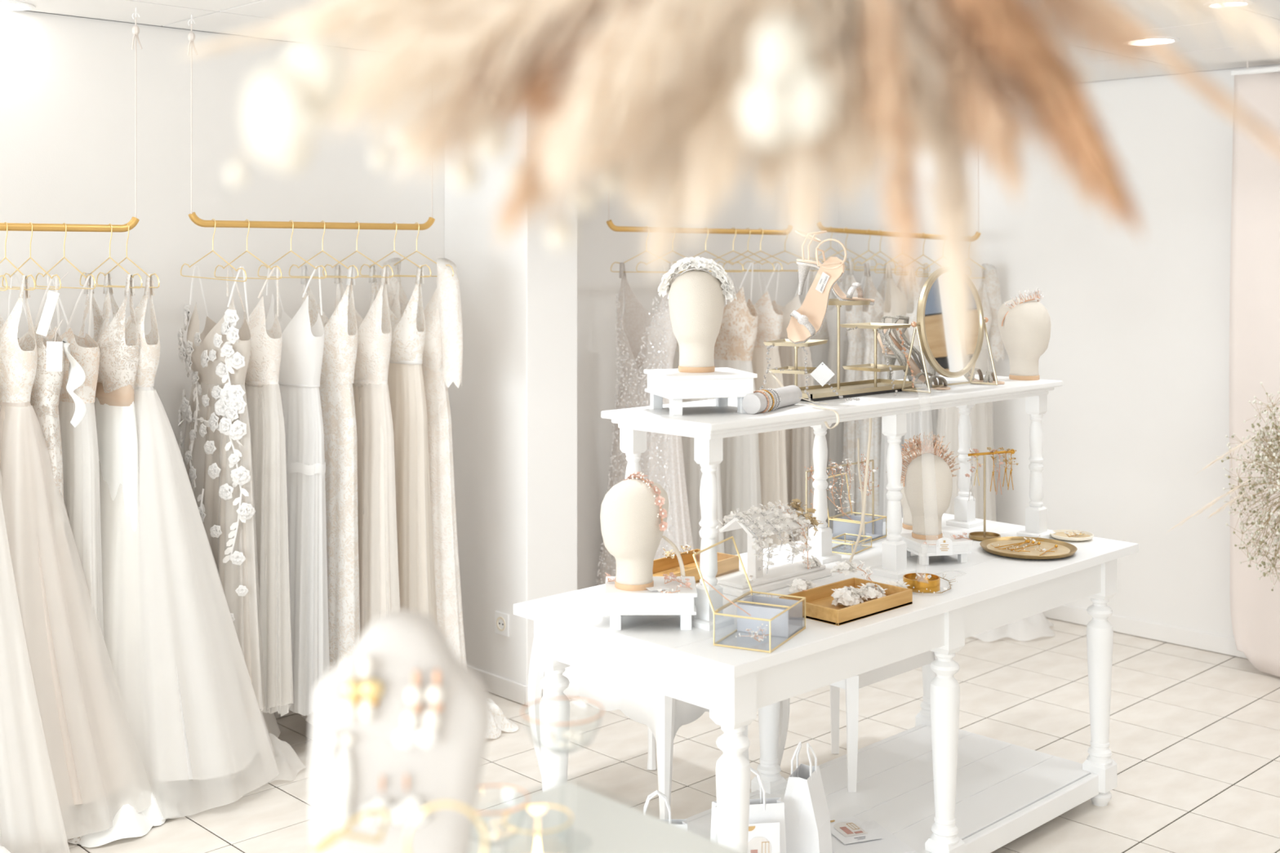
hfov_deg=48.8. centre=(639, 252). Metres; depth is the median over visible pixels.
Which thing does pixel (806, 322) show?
sandal
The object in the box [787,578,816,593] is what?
flower
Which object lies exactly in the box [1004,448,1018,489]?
comb
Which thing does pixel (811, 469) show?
vine
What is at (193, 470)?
flower
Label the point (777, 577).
stand
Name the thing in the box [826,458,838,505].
vine
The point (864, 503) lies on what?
ribbon
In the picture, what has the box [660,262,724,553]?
gown
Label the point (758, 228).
clothes hanger
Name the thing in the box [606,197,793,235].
rail
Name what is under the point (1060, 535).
plate
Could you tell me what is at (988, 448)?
comb
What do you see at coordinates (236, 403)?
flower
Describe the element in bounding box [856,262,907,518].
gown
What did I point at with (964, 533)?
pin
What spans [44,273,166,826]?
gown
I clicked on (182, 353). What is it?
flower
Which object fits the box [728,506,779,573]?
vine
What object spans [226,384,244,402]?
flower
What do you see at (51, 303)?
price tag
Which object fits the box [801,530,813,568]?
vine
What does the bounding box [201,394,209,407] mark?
flower
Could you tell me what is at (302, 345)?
gown
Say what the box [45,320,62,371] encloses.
price tag
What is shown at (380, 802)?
earring
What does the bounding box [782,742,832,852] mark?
paper bag
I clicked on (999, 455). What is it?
comb
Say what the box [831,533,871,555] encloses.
glass box
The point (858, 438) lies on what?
ribbon
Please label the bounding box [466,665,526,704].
baseboard
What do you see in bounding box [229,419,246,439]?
flower
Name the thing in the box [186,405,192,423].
flower
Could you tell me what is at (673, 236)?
clothes hanger
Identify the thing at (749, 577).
flower
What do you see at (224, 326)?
flower
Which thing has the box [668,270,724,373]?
head
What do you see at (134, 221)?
rail
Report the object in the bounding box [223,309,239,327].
flower
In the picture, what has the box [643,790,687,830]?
paper bag
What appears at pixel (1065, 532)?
earring
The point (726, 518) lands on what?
vine
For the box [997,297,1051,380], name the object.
head
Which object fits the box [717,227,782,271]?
clothes hanger
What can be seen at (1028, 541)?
stick
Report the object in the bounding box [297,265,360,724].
gown
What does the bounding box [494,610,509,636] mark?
wall socket
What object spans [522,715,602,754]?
bowl
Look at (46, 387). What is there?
gown
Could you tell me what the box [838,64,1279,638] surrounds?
wall
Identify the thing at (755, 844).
photo
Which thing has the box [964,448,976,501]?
comb
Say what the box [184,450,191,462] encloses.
flower
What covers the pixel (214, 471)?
flower
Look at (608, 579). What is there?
pin
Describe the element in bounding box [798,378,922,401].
tray
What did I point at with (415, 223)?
clothes hanger
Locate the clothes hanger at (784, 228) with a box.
[742,228,824,271]
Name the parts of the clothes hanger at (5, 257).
shoulder frame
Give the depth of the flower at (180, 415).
4.53 m
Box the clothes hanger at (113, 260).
[80,223,142,288]
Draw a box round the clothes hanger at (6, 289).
[0,275,7,290]
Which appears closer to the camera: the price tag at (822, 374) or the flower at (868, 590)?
the flower at (868, 590)
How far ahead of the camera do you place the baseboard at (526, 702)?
5.08 m
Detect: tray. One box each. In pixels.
[652,548,738,582]
[778,577,912,626]
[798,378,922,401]
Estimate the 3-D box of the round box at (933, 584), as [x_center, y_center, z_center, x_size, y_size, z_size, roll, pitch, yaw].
[0.726,0.850,3.639,0.094,0.030,0.094,0,0,-44]
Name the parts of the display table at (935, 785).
leg, leg, leg, leg, leg, leg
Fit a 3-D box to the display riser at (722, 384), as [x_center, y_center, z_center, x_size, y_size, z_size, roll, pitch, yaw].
[0.147,0.340,3.477,0.225,0.096,0.205,0,0,-17]
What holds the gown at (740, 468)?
hanging from the clothes hanger at (732, 228)
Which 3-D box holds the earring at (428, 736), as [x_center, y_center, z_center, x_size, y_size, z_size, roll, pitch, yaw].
[-0.171,0.370,1.147,0.023,0.064,0.009,0,0,-6]
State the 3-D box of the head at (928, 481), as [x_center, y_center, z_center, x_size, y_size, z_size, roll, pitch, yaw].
[0.811,0.685,3.992,0.130,0.236,0.162,0,0,-26]
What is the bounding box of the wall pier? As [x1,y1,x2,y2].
[444,59,577,685]
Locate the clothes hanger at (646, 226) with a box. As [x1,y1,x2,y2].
[610,226,684,273]
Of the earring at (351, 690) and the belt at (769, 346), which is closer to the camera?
the earring at (351, 690)
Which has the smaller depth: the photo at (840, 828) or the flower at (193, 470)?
the photo at (840, 828)
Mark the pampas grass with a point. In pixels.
(780, 77)
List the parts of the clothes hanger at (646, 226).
shoulder frame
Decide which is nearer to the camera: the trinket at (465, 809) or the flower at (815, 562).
the trinket at (465, 809)
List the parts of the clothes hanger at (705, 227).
shoulder frame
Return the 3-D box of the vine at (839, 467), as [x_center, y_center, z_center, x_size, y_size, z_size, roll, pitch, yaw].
[0.594,0.701,4.189,0.051,0.166,0.053,0,0,6]
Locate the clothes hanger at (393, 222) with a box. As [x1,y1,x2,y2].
[360,222,431,277]
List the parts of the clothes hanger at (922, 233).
shoulder frame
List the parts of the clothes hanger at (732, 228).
shoulder frame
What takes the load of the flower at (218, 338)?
on the gown at (217, 460)
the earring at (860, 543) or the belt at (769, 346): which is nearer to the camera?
the belt at (769, 346)
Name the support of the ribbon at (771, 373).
on the shelf
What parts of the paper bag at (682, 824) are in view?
handle, handle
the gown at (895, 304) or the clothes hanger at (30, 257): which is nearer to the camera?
the clothes hanger at (30, 257)
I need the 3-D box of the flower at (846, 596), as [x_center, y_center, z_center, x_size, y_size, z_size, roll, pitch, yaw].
[0.505,0.834,3.440,0.093,0.046,0.088,0,0,-44]
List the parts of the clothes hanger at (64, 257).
shoulder frame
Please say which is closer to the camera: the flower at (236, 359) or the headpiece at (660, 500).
the headpiece at (660, 500)
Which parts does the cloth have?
hanging rod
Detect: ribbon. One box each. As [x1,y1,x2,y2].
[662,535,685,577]
[768,370,828,404]
[808,403,839,429]
[848,417,871,561]
[857,437,865,536]
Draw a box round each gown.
[0,275,151,839]
[0,470,70,852]
[7,273,82,844]
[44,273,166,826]
[78,272,280,847]
[78,273,139,531]
[177,266,306,784]
[226,265,293,716]
[265,265,329,715]
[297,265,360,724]
[333,265,399,635]
[368,264,437,623]
[377,257,518,738]
[595,262,693,585]
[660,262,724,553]
[702,262,761,555]
[724,262,789,548]
[757,262,814,542]
[808,257,853,435]
[825,259,870,533]
[840,261,889,517]
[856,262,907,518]
[878,263,928,522]
[902,266,941,517]
[935,263,1055,641]
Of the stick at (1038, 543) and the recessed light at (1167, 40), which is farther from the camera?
the recessed light at (1167, 40)
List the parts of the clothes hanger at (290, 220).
shoulder frame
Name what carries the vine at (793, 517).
on the stand at (777, 577)
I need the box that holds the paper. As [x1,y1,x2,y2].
[831,820,916,852]
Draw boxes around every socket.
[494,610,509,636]
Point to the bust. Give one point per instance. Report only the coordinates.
(397, 643)
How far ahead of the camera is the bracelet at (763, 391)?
3.43 m
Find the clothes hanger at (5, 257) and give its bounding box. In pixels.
[0,222,35,290]
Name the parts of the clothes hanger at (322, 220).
shoulder frame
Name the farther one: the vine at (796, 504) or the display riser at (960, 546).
the display riser at (960, 546)
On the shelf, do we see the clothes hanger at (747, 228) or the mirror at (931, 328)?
the mirror at (931, 328)
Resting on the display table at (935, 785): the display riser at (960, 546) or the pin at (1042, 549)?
the display riser at (960, 546)
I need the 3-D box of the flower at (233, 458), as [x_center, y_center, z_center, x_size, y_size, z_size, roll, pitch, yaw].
[-1.240,0.629,4.314,0.038,0.034,0.009,0,0,-2]
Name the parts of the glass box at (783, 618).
lid chain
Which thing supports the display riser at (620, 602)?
on the display table at (935, 785)
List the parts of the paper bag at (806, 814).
handle, handle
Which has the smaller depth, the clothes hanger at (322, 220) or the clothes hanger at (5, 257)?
the clothes hanger at (5, 257)
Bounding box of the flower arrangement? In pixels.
[1165,382,1279,591]
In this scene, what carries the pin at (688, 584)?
on the display riser at (620, 602)
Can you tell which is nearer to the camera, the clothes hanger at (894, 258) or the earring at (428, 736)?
the earring at (428, 736)
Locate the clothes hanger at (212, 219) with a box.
[180,218,246,281]
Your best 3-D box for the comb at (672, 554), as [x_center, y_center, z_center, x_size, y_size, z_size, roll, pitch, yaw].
[0.102,0.809,3.834,0.122,0.034,0.052,0,0,-44]
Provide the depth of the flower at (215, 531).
4.32 m
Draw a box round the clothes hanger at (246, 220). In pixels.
[213,219,281,279]
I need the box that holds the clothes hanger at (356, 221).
[322,221,393,277]
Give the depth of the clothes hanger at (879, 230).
6.59 m
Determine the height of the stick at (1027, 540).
0.010 m
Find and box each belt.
[759,344,773,390]
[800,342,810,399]
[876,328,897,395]
[896,328,915,388]
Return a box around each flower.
[177,328,182,346]
[177,413,182,429]
[178,344,186,363]
[178,404,182,417]
[179,431,183,446]
[180,396,189,417]
[182,303,191,319]
[182,311,188,331]
[182,389,186,399]
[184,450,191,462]
[185,340,193,357]
[185,354,191,372]
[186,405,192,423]
[188,466,196,483]
[189,429,195,440]
[191,371,199,384]
[194,332,201,346]
[196,384,201,395]
[198,506,205,522]
[199,423,207,437]
[200,350,209,367]
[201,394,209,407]
[204,440,216,454]
[207,462,221,479]
[208,349,216,361]
[208,412,218,432]
[209,524,222,537]
[211,385,222,399]
[213,333,222,347]
[214,398,229,416]
[215,362,226,377]
[218,417,231,435]
[218,483,233,500]
[219,386,235,405]
[220,320,229,334]
[220,344,234,357]
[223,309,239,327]
[224,404,239,422]
[226,325,239,344]
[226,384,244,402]
[227,395,246,413]
[227,453,239,464]
[228,351,244,369]
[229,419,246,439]
[229,551,245,564]
[231,465,250,485]
[235,585,248,595]
[236,502,255,519]
[744,574,753,582]
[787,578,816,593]
[802,555,822,568]
[830,560,857,575]
[831,586,867,606]
[856,582,887,599]
[885,580,909,588]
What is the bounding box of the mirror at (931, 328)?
[901,268,998,393]
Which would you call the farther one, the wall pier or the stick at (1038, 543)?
the wall pier
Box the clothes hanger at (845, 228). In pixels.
[814,227,876,267]
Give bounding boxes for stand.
[716,506,831,597]
[763,298,922,401]
[968,448,1014,541]
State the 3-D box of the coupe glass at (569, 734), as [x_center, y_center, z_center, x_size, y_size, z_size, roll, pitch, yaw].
[-0.091,0.615,1.660,0.097,0.156,0.097,0,0,-44]
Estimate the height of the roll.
0.049 m
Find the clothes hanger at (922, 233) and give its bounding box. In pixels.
[894,232,939,275]
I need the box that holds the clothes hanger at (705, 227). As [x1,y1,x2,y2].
[673,226,743,272]
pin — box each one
[604,572,615,582]
[657,585,679,594]
[662,572,692,589]
[915,573,931,580]
[950,532,970,539]
[988,543,1013,550]
[1013,544,1030,551]
[1023,534,1044,541]
[1035,546,1054,552]
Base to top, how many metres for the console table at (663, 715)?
0.523 m
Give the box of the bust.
[309,608,490,852]
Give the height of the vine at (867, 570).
0.037 m
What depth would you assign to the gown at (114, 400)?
4.12 m
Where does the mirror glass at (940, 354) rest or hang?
attached to the mirror at (931, 328)
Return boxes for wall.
[0,9,838,590]
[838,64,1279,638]
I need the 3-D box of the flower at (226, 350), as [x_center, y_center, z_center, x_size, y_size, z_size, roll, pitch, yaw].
[-1.261,0.299,4.321,0.046,0.038,0.011,21,4,8]
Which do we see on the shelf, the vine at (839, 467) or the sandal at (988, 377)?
the sandal at (988, 377)
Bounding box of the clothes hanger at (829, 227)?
[807,226,853,266]
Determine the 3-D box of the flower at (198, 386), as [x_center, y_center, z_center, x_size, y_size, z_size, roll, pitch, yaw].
[-1.380,0.430,4.429,0.009,0.036,0.034,0,0,-36]
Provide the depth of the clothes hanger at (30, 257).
4.06 m
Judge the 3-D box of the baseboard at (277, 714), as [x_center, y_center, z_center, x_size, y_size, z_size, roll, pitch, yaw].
[-3.193,1.593,3.080,11.700,0.070,0.012,0,0,-44]
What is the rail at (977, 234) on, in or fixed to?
hanging from the ceiling
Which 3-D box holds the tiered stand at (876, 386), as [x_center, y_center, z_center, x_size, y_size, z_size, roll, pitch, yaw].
[0.538,0.259,3.892,0.570,0.258,0.202,0,0,-44]
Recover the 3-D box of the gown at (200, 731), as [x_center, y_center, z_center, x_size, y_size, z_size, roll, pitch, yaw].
[-1.431,0.844,4.308,0.633,1.565,0.801,0,0,39]
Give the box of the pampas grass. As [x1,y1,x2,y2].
[173,0,1279,391]
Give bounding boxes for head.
[600,478,669,591]
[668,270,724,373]
[900,449,924,529]
[901,453,952,540]
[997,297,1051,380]
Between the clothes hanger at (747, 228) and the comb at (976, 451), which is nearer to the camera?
the comb at (976, 451)
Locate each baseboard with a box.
[273,710,296,718]
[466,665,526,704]
[524,684,528,705]
[1042,604,1247,658]
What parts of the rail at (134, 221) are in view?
cord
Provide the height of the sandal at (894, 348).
0.216 m
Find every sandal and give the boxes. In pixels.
[786,238,846,344]
[795,230,874,305]
[876,315,950,390]
[929,364,1004,384]
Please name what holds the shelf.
on the display table at (935, 785)
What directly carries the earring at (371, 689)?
hanging from the bust
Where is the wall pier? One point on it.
(513, 412)
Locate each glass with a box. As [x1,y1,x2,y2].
[471,784,528,846]
[502,804,573,852]
[520,697,604,840]
[924,275,980,372]
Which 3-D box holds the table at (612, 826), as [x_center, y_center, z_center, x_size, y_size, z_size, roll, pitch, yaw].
[-0.005,1.161,1.262,0.720,0.938,1.000,0,0,-44]
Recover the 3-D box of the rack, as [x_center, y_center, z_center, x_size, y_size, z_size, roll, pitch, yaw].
[0.596,0.748,4.198,0.380,0.235,0.050,0,0,-44]
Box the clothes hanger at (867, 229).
[844,229,896,270]
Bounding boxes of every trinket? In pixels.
[311,808,389,852]
[404,801,487,852]
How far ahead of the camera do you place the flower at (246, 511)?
4.32 m
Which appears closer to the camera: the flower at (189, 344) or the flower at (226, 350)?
the flower at (226, 350)
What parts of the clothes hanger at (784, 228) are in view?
shoulder frame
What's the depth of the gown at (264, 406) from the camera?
4.44 m
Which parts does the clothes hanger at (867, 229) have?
shoulder frame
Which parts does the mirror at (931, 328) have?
stand leg, knob, stand leg, frame, stand leg, stand leg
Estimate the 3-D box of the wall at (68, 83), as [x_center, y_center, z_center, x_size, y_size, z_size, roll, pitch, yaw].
[-3.239,0.443,3.127,11.940,2.375,0.120,0,0,-44]
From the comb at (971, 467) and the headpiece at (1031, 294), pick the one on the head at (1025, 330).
the headpiece at (1031, 294)
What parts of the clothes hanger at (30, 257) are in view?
shoulder frame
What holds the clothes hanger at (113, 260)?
hanging from the rail at (134, 221)
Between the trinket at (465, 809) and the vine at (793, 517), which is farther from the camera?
the vine at (793, 517)
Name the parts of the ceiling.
panel, panel, panel, panel, panel, panel, panel, panel, panel, panel, panel, panel, panel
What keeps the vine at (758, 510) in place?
hanging from the stand at (777, 577)
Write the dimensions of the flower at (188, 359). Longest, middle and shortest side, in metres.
0.060 x 0.059 x 0.015 m
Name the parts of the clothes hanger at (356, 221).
shoulder frame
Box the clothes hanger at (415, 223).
[393,222,453,276]
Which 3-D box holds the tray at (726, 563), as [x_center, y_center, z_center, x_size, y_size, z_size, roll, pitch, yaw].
[0.109,0.845,3.768,0.145,0.040,0.330,0,0,40]
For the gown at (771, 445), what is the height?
1.551 m
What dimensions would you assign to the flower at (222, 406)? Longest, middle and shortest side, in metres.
0.060 x 0.057 x 0.015 m
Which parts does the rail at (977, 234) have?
cord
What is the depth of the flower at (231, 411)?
4.32 m
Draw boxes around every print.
[50,349,57,366]
[939,540,948,551]
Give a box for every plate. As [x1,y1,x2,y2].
[979,536,1077,559]
[1049,529,1093,541]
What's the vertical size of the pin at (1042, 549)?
0.015 m
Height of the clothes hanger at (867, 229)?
0.191 m
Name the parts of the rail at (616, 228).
cord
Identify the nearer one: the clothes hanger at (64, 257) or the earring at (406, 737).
the earring at (406, 737)
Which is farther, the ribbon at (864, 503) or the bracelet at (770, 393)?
the ribbon at (864, 503)
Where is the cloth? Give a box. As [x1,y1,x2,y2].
[1229,61,1279,676]
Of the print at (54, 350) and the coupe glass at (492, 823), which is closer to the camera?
the coupe glass at (492, 823)
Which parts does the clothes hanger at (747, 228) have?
shoulder frame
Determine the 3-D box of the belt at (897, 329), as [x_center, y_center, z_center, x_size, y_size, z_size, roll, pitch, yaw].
[0.731,0.288,3.927,0.016,0.171,0.082,0,0,-38]
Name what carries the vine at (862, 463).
hanging from the rack
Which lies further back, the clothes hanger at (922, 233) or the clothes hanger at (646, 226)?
the clothes hanger at (922, 233)
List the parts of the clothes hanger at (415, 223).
shoulder frame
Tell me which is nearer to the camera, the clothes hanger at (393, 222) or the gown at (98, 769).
the gown at (98, 769)
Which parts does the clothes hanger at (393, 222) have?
shoulder frame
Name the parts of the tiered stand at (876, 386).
square plate, square plate, round plate, square plate, square plate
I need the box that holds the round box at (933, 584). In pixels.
[902,573,940,592]
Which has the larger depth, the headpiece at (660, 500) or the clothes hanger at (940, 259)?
the clothes hanger at (940, 259)
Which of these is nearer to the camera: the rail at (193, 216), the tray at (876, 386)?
the tray at (876, 386)
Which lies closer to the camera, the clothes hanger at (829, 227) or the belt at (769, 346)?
the belt at (769, 346)
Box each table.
[468,782,742,852]
[513,513,1138,852]
[527,639,790,819]
[742,650,937,791]
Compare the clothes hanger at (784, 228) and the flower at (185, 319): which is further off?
the clothes hanger at (784, 228)
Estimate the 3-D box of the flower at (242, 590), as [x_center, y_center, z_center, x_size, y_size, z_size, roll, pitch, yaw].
[-1.214,1.030,4.305,0.040,0.033,0.010,17,-14,-19]
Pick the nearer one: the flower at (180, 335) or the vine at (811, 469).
the vine at (811, 469)
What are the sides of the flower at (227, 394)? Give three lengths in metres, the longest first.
0.059 x 0.055 x 0.015 m
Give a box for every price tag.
[35,272,67,336]
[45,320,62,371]
[809,361,835,386]
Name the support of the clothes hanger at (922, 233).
hanging from the rail at (977, 234)
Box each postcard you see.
[747,822,779,852]
[830,816,882,844]
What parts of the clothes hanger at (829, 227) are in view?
shoulder frame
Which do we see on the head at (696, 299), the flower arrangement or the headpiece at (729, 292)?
the headpiece at (729, 292)
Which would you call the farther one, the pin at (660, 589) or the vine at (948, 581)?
the vine at (948, 581)
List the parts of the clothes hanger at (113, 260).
shoulder frame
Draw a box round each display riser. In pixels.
[604,576,697,630]
[644,367,757,415]
[900,530,972,565]
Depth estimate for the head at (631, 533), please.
3.24 m
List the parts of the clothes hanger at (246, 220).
shoulder frame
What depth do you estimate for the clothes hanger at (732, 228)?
6.12 m
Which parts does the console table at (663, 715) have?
leg, leg, leg, leg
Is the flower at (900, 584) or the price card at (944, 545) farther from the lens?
the price card at (944, 545)
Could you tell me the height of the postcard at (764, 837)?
0.165 m
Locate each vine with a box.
[715,507,768,559]
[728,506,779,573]
[735,623,771,642]
[745,505,790,551]
[759,502,804,564]
[770,499,811,553]
[788,498,824,535]
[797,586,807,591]
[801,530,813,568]
[804,465,814,513]
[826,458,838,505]
[832,461,848,515]
[842,457,856,511]
[850,559,873,581]
[857,453,871,495]
[862,457,879,494]
[898,573,958,593]
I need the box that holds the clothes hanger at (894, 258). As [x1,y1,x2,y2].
[874,257,930,273]
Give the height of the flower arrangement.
0.797 m
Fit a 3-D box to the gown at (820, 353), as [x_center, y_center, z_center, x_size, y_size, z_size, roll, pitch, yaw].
[0.918,0.806,6.816,0.175,1.567,0.389,0,0,40]
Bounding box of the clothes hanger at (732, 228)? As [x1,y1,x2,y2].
[710,227,774,271]
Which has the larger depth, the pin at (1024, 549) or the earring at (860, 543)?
the earring at (860, 543)
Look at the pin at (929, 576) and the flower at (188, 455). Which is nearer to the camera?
the pin at (929, 576)
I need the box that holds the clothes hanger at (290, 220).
[257,220,326,279]
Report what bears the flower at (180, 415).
on the gown at (217, 460)
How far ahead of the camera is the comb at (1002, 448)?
4.31 m
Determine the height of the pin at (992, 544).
0.018 m
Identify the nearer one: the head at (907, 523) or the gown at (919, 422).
the head at (907, 523)
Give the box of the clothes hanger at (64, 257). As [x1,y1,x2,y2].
[35,222,95,288]
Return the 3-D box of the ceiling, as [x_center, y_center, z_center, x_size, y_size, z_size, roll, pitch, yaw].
[-0.818,-0.805,0.628,12.300,0.120,7.440,0,0,-44]
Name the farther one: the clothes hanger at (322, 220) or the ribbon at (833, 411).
the clothes hanger at (322, 220)
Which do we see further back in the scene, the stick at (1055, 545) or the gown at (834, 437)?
the gown at (834, 437)
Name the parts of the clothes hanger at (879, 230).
shoulder frame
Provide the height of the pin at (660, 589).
0.019 m
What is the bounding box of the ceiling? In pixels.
[13,0,1279,89]
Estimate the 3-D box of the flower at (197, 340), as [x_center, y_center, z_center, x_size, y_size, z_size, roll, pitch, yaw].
[-1.379,0.269,4.407,0.012,0.045,0.050,0,0,-41]
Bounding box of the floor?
[67,617,1279,852]
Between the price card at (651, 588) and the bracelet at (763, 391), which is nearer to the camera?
the price card at (651, 588)
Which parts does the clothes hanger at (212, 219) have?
shoulder frame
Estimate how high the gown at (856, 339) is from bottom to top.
1.553 m
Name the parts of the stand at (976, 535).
dish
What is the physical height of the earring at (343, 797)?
0.079 m
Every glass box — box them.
[693,536,805,653]
[826,472,886,544]
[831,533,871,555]
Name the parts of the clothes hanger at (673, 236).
shoulder frame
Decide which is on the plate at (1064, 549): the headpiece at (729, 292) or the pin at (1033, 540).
the pin at (1033, 540)
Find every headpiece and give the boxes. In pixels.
[623,471,667,531]
[657,256,737,304]
[885,431,959,486]
[901,438,929,458]
[1001,288,1043,326]
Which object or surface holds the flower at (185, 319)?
on the gown at (217, 460)
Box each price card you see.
[645,586,668,591]
[936,537,952,555]
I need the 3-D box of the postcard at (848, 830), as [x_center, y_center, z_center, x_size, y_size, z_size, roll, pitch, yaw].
[0.552,1.517,3.715,0.110,0.002,0.150,0,0,-20]
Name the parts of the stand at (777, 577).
post, board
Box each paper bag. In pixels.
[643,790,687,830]
[710,766,786,852]
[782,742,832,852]
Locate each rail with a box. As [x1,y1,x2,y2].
[0,7,142,232]
[187,14,435,230]
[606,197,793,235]
[817,142,981,241]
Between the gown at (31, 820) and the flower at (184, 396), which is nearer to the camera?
the gown at (31, 820)
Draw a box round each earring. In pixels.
[333,733,354,830]
[340,656,362,724]
[358,656,383,724]
[359,774,395,826]
[391,773,428,825]
[394,669,423,748]
[417,668,444,747]
[837,539,862,551]
[1064,530,1086,537]
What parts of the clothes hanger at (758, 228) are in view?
shoulder frame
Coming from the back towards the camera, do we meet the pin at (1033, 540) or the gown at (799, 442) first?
the gown at (799, 442)
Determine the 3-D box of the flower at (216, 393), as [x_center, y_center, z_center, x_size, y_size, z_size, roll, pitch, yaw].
[-1.306,0.431,4.360,0.052,0.043,0.013,-16,-20,31]
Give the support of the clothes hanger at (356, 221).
hanging from the rail at (193, 216)
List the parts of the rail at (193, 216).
cord, cord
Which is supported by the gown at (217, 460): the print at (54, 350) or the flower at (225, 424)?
the flower at (225, 424)
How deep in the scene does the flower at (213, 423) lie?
4.35 m
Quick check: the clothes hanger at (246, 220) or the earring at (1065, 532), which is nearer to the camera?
the earring at (1065, 532)
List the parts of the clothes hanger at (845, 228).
shoulder frame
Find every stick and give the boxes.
[994,539,1027,547]
[1003,539,1030,548]
[1011,542,1040,551]
[1018,540,1035,551]
[1039,544,1057,555]
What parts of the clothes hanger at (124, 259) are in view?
shoulder frame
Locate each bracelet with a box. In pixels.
[753,390,769,413]
[757,390,772,412]
[760,389,774,411]
[763,388,777,410]
[768,388,781,410]
[826,381,859,401]
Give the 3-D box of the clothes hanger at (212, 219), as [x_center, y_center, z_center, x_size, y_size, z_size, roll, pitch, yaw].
[-1.349,-0.013,4.461,0.004,0.191,0.435,0,2,-44]
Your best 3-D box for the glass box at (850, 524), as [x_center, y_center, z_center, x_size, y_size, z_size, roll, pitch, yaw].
[0.653,0.774,4.296,0.145,0.182,0.144,0,0,38]
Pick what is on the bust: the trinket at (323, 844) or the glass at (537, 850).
the trinket at (323, 844)
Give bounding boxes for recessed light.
[0,0,35,10]
[1134,35,1179,46]
[1203,0,1253,8]
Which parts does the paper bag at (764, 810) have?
handle, handle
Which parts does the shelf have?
post, post, post, cove moulding, under moulding, post, post, post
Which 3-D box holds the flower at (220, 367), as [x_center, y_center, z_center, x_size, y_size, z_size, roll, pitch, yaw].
[-1.288,0.361,4.353,0.042,0.051,0.011,0,0,13]
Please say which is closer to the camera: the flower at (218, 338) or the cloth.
the flower at (218, 338)
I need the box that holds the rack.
[799,459,885,554]
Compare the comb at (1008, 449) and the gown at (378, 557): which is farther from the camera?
the gown at (378, 557)
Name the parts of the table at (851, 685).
leg, leg, leg, seat rail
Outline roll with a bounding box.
[742,385,802,413]
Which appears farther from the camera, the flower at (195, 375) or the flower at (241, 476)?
the flower at (195, 375)
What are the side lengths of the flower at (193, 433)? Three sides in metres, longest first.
0.041 x 0.034 x 0.010 m
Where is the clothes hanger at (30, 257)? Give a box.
[1,222,61,289]
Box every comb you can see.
[662,545,695,558]
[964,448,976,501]
[968,448,982,485]
[986,447,1000,491]
[990,448,1003,494]
[997,447,1012,486]
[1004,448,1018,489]
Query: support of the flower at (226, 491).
on the gown at (217, 460)
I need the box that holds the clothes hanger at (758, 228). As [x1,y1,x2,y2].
[722,228,798,271]
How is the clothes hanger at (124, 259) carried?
hanging from the rail at (134, 221)
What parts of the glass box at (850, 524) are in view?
lid chain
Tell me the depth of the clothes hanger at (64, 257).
4.12 m
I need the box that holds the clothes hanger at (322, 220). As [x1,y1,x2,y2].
[288,220,358,278]
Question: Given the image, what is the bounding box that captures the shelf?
[600,374,1062,631]
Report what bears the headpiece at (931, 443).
on the head at (928, 481)
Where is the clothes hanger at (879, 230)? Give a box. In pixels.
[853,230,901,271]
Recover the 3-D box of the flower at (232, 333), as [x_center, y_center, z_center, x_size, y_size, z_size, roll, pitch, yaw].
[-1.245,0.251,4.323,0.047,0.057,0.014,3,1,29]
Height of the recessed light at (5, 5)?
0.006 m
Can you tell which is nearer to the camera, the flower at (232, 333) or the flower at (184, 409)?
the flower at (232, 333)
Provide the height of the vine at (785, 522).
0.149 m
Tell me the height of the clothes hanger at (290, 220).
0.191 m
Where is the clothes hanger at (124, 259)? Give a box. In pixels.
[96,224,159,288]
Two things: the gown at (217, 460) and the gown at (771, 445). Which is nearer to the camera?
the gown at (217, 460)
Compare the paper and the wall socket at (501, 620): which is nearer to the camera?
the paper
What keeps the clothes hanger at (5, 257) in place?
hanging from the rail at (134, 221)
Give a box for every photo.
[747,836,771,852]
[833,822,867,836]
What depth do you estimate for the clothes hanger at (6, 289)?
3.81 m
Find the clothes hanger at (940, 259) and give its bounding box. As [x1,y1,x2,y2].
[915,258,940,276]
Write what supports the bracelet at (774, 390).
on the roll
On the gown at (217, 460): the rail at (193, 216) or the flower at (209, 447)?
the flower at (209, 447)
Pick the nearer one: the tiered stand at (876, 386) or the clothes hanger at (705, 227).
the tiered stand at (876, 386)
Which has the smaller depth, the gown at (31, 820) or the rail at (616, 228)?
the gown at (31, 820)
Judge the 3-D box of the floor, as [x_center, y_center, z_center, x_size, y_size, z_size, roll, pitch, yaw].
[-0.818,1.681,0.628,12.300,0.101,7.440,0,0,-44]
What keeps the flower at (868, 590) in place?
on the tray at (819, 606)
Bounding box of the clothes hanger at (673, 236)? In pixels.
[635,235,710,272]

